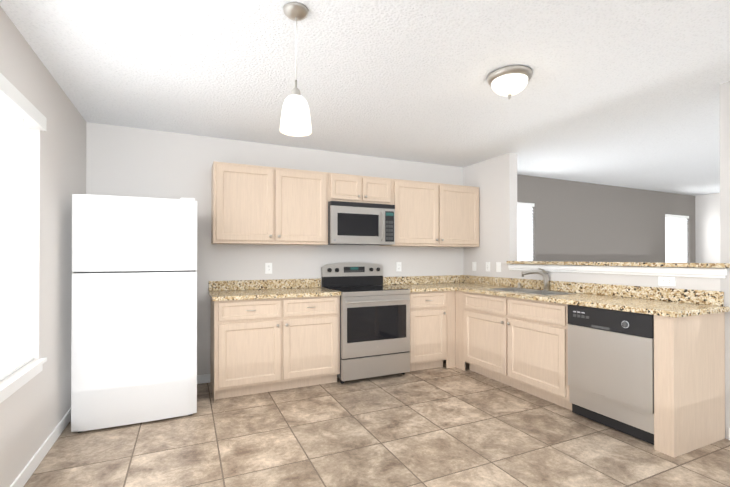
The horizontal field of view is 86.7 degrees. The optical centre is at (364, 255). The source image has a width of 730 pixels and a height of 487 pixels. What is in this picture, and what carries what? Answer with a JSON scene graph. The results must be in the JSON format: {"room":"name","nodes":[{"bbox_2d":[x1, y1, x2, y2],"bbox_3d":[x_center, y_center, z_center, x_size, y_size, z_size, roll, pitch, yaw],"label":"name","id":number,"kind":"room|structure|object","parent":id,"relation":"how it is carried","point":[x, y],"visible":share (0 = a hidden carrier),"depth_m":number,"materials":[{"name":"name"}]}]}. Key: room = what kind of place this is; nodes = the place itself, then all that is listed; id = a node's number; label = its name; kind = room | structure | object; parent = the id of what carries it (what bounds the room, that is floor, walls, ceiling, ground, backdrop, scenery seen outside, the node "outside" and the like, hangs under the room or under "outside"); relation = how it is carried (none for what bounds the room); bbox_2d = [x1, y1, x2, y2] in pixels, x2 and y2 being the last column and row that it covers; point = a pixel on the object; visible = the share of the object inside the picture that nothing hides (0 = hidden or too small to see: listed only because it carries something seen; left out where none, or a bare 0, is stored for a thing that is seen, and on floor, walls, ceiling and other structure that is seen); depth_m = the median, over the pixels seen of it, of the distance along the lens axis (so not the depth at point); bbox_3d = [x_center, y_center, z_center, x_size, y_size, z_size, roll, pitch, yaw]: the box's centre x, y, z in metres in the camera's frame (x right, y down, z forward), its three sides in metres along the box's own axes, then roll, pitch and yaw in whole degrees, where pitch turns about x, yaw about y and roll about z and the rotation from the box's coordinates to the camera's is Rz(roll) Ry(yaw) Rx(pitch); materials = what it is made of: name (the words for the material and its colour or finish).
{"room":"kitchen","nodes":[
{"label":"kitchen","id":0,"kind":"room"},
{"bbox_2d":[0,6,85,486],"bbox_3d":[-1.152,0.022,0.406,0.120,2.460,6.650,0,0,-25],"label":"wall","id":1,"kind":"structure","parent":0,"point":[34,410],"depth_m":2.46,"materials":[{"name":"white paint"}]},
{"bbox_2d":[0,73,46,402],"bbox_3d":[-1.649,-0.075,1.526,0.145,1.555,1.870,0,0,-25],"label":"window","id":2,"kind":"structure","parent":1,"relation":"in","point":[20,112],"depth_m":2.12,"materials":[{"name":"white"}]},
{"bbox_2d":[10,408,70,486],"bbox_3d":[-1.092,1.210,0.428,0.012,0.085,6.650,0,0,-25],"label":"baseboard","id":3,"kind":"structure","parent":1,"relation":"attached to","point":[26,473],"depth_m":2.37,"materials":[{"name":"white wood"}]},
{"bbox_2d":[0,0,729,195],"bbox_3d":[3.384,-1.223,2.502,10.110,0.050,6.890,0,0,-25],"label":"ceiling","id":4,"kind":"structure","parent":0,"point":[622,93],"depth_m":2.57,"materials":[{"name":"paint"}]},
{"bbox_2d":[280,2,311,136],"bbox_3d":[-0.338,-0.903,1.892,0.155,0.594,0.155,0,0,-25],"label":"pendant light","id":5,"kind":"object","parent":4,"relation":"hanging from","point":[295,118],"visible":0.98,"depth_m":1.85,"materials":[{"name":"white glass"}]},
{"bbox_2d":[487,65,532,98],"bbox_3d":[0.959,-1.116,2.568,0.284,0.162,0.284,0,0,-25],"label":"flush ceiling light","id":6,"kind":"object","parent":4,"relation":"attached to","point":[509,81],"visible":1,"depth_m":2.49,"materials":[{"name":"white glass"}]},
{"bbox_2d":[24,360,729,486],"bbox_3d":[3.384,1.287,2.490,10.110,0.050,6.890,0,0,-25],"label":"floor","id":7,"kind":"structure","parent":0,"point":[443,426],"depth_m":2.56,"materials":[{"name":"tile"}]},
{"bbox_2d":[71,194,196,432],"bbox_3d":[-1.861,0.407,3.243,0.815,1.718,0.800,0,0,-25],"label":"fridge","id":8,"kind":"object","parent":7,"relation":"on","point":[134,319],"visible":1,"depth_m":2.87,"materials":[{"name":"white metal"}]},
{"bbox_2d":[210,296,339,402],"bbox_3d":[-0.895,0.831,3.839,1.156,0.876,0.619,0,0,-25],"label":"base cabinet","id":9,"kind":"object","parent":7,"relation":"on","point":[264,345],"depth_m":3.54,"materials":[{"name":"brown wood"}]},
{"bbox_2d":[321,262,409,383],"bbox_3d":[0.003,0.675,4.193,0.760,1.191,0.719,0,0,-25],"label":"range","id":10,"kind":"object","parent":7,"relation":"on","point":[375,331],"visible":0.83,"depth_m":3.94,"materials":[{"name":"grey metal"}]},
{"bbox_2d":[409,292,413,370],"bbox_3d":[-0.020,0.833,4.242,0.846,0.876,0.619,0,0,-25],"label":"base cabinet","id":11,"kind":"object","parent":7,"relation":"on","point":[411,351],"depth_m":4.14,"materials":[{"name":"brown wood"}]},
{"bbox_2d":[414,290,454,370],"bbox_3d":[0.619,0.834,4.536,0.636,0.876,0.619,0,0,-25],"label":"base cabinet","id":12,"kind":"object","parent":7,"relation":"on","point":[434,311],"depth_m":4.28,"materials":[{"name":"brown wood"}]},
{"bbox_2d":[209,275,495,300],"bbox_3d":[0.013,0.325,4.247,3.182,0.136,0.640,0,0,-25],"label":"countertop","id":13,"kind":"structure","parent":12,"relation":"on","point":[250,289],"depth_m":4.09,"materials":[{"name":"stone"}]},
{"bbox_2d":[455,291,462,369],"bbox_3d":[1.333,0.834,4.444,0.619,0.876,0.187,0,0,-25],"label":"base cabinet","id":14,"kind":"object","parent":7,"relation":"on","point":[458,294],"depth_m":4.34,"materials":[{"name":"brown wood"}]},
{"bbox_2d":[455,275,729,317],"bbox_3d":[1.626,0.323,3.782,0.640,0.136,2.784,0,0,-25],"label":"countertop","id":15,"kind":"structure","parent":14,"relation":"on","point":[670,302],"depth_m":3.09,"materials":[{"name":"stone"}]},
{"bbox_2d":[489,288,575,295],"bbox_3d":[1.611,0.446,3.824,0.389,0.195,0.754,0,0,-25],"label":"sink","id":16,"kind":"object","parent":15,"relation":"in","point":[532,291],"visible":0.27,"depth_m":3.85,"materials":[{"name":"silver metal"}]},
{"bbox_2d":[517,268,549,290],"bbox_3d":[1.704,0.241,4.054,0.217,0.226,0.398,0,0,-25],"label":"faucet","id":17,"kind":"object","parent":15,"relation":"on","point":[545,279],"visible":1,"depth_m":3.94,"materials":[{"name":"silver metal"}]},
{"bbox_2d":[463,292,566,407],"bbox_3d":[1.628,0.831,3.804,0.619,0.876,1.295,0,0,-25],"label":"base cabinet","id":18,"kind":"object","parent":7,"relation":"on","point":[519,344],"depth_m":3.56,"materials":[{"name":"brown wood"}]},
{"bbox_2d":[568,305,653,444],"bbox_3d":[2.006,0.822,2.920,0.611,0.860,0.616,0,0,-25],"label":"dishwasher","id":19,"kind":"object","parent":7,"relation":"on","point":[611,368],"visible":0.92,"depth_m":2.75,"materials":[{"name":"grey metal"}]},
{"bbox_2d":[567,304,724,457],"bbox_3d":[2.046,0.826,2.898,0.619,0.876,0.777,0,0,-25],"label":"base cabinet","id":20,"kind":"object","parent":7,"relation":"on","point":[689,351],"depth_m":2.50,"materials":[{"name":"brown wood"}]},
{"bbox_2d":[719,81,729,438],"bbox_3d":[2.562,0.033,2.667,0.120,2.460,0.130,0,0,-25],"label":"column","id":21,"kind":"structure","parent":7,"relation":"on","point":[724,91],"depth_m":2.67,"materials":[{"name":"grey paint"}]},
{"bbox_2d":[86,122,695,374],"bbox_3d":[1.968,0.047,5.570,10.110,2.460,0.120,0,0,-25],"label":"wall","id":22,"kind":"structure","parent":0,"point":[581,221],"depth_m":4.42,"materials":[{"name":"grey paint"}]},
{"bbox_2d":[197,374,209,383],"bbox_3d":[-2.001,1.225,3.663,1.010,0.085,0.012,0,0,-25],"label":"baseboard","id":23,"kind":"structure","parent":22,"relation":"attached to","point":[205,378],"depth_m":3.84,"materials":[{"name":"white"}]},
{"bbox_2d":[265,263,271,273],"bbox_3d":[-1.025,0.135,4.119,0.072,0.116,0.008,0,0,-25],"label":"electrical outlet","id":24,"kind":"object","parent":22,"relation":"attached to","point":[268,268],"visible":1,"depth_m":4.12,"materials":[{"name":"white plastic"}]},
{"bbox_2d":[211,161,330,244],"bbox_3d":[-0.962,-0.496,3.971,1.127,0.760,0.334,0,0,-25],"label":"upper cabinet","id":25,"kind":"object","parent":22,"relation":"attached to","point":[256,205],"depth_m":3.80,"materials":[{"name":"brown wood"}]},
{"bbox_2d":[331,173,394,204],"bbox_3d":[-0.103,-0.721,4.368,0.760,0.305,0.334,0,0,-25],"label":"upper cabinet","id":26,"kind":"object","parent":22,"relation":"attached to","point":[344,187],"depth_m":4.23,"materials":[{"name":"brown wood"}]},
{"bbox_2d":[328,201,394,244],"bbox_3d":[-0.081,-0.344,4.317,0.754,0.441,0.439,0,0,-25],"label":"microwave","id":27,"kind":"object","parent":26,"relation":"attached to","point":[353,223],"visible":1,"depth_m":4.14,"materials":[{"name":"grey metal"}]},
{"bbox_2d":[396,262,400,270],"bbox_3d":[0.419,0.138,4.785,0.072,0.116,0.008,0,0,-25],"label":"electrical outlet","id":28,"kind":"object","parent":22,"relation":"attached to","point":[398,266],"visible":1,"depth_m":4.78,"materials":[{"name":"white plastic"}]},
{"bbox_2d":[379,179,478,246],"bbox_3d":[0.818,-0.492,4.791,1.265,0.760,0.334,0,0,-25],"label":"upper cabinet","id":29,"kind":"object","parent":22,"relation":"attached to","point":[427,214],"depth_m":4.62,"materials":[{"name":"brown wood"}]},
{"bbox_2d":[517,202,534,260],"bbox_3d":[2.152,-0.301,5.638,0.880,0.961,0.145,0,0,-25],"label":"living room window","id":30,"kind":"structure","parent":22,"relation":"in","point":[526,243],"depth_m":5.74,"materials":[{"name":"white"}]},
{"bbox_2d":[665,214,688,262],"bbox_3d":[5.913,-0.292,7.370,0.880,0.961,0.145,0,0,-25],"label":"living room window","id":31,"kind":"structure","parent":22,"relation":"in","point":[669,239],"depth_m":7.38,"materials":[{"name":"white glass"}]},
{"bbox_2d":[463,153,719,290],"bbox_3d":[1.958,0.040,3.980,0.120,2.460,2.760,0,0,-25],"label":"wall","id":32,"kind":"structure","parent":0,"point":[494,180],"depth_m":4.55,"materials":[{"name":"grey paint"}]},
{"bbox_2d":[472,262,475,270],"bbox_3d":[1.411,0.140,5.005,0.011,0.116,0.072,0,0,-25],"label":"electrical outlet","id":33,"kind":"object","parent":32,"relation":"attached to","point":[473,266],"visible":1,"depth_m":5.00,"materials":[{"name":"white plastic"}]},
{"bbox_2d":[486,262,489,271],"bbox_3d":[1.518,0.138,4.779,0.008,0.116,0.072,0,0,-25],"label":"electrical outlet","id":34,"kind":"object","parent":32,"relation":"attached to","point":[487,266],"visible":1,"depth_m":4.77,"materials":[{"name":"white plastic"}]},
{"bbox_2d":[496,262,500,271],"bbox_3d":[1.591,0.138,4.614,0.011,0.116,0.072,0,0,-25],"label":"electrical outlet","id":35,"kind":"object","parent":32,"relation":"attached to","point":[498,266],"visible":1,"depth_m":4.61,"materials":[{"name":"white plastic"}]},
{"bbox_2d":[508,264,726,277],"bbox_3d":[2.072,0.128,3.558,0.024,0.068,1.979,0,0,-25],"label":"trim","id":36,"kind":"structure","parent":32,"relation":"attached to","point":[691,272],"depth_m":3.22,"materials":[{"name":"white wood"}]},
{"bbox_2d":[506,261,729,267],"bbox_3d":[2.143,0.074,3.576,0.230,0.033,2.002,0,0,-25],"label":"cap","id":37,"kind":"object","parent":32,"relation":"on","point":[681,264],"visible":1,"depth_m":3.17,"materials":[{"name":"beige stone"}]},
{"bbox_2d":[658,276,675,285],"bbox_3d":[2.338,0.200,2.998,0.008,0.072,0.116,0,0,-25],"label":"electrical outlet","id":38,"kind":"object","parent":32,"relation":"attached to","point":[666,281],"visible":1,"depth_m":3.00,"materials":[{"name":"white plastic"}]},
{"bbox_2d":[695,193,719,262],"bbox_3d":[7.921,0.042,4.586,0.120,2.460,6.650,0,0,-25],"label":"wall","id":39,"kind":"structure","parent":0,"point":[707,228],"depth_m":7.41,"materials":[{"name":"grey paint"}]},
{"label":"outside","id":40,"kind":"structure","parent":0,"visible":0},
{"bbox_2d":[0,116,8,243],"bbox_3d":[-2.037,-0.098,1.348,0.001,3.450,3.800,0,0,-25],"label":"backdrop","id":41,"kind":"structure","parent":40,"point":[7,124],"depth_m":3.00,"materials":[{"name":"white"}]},
{"bbox_2d":[517,206,526,259],"bbox_3d":[1.995,-0.311,5.981,2.020,2.140,0.001,0,0,-25],"label":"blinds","id":42,"kind":"structure","parent":40,"point":[521,231],"depth_m":6.22,"materials":[{"name":"white plastic"}]},
{"bbox_2d":[665,217,681,261],"bbox_3d":[5.755,-0.302,7.713,2.020,2.140,0.001,0,0,-25],"label":"blinds","id":43,"kind":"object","parent":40,"point":[673,237],"depth_m":8.00,"materials":[{"name":"white plastic"}]}
]}

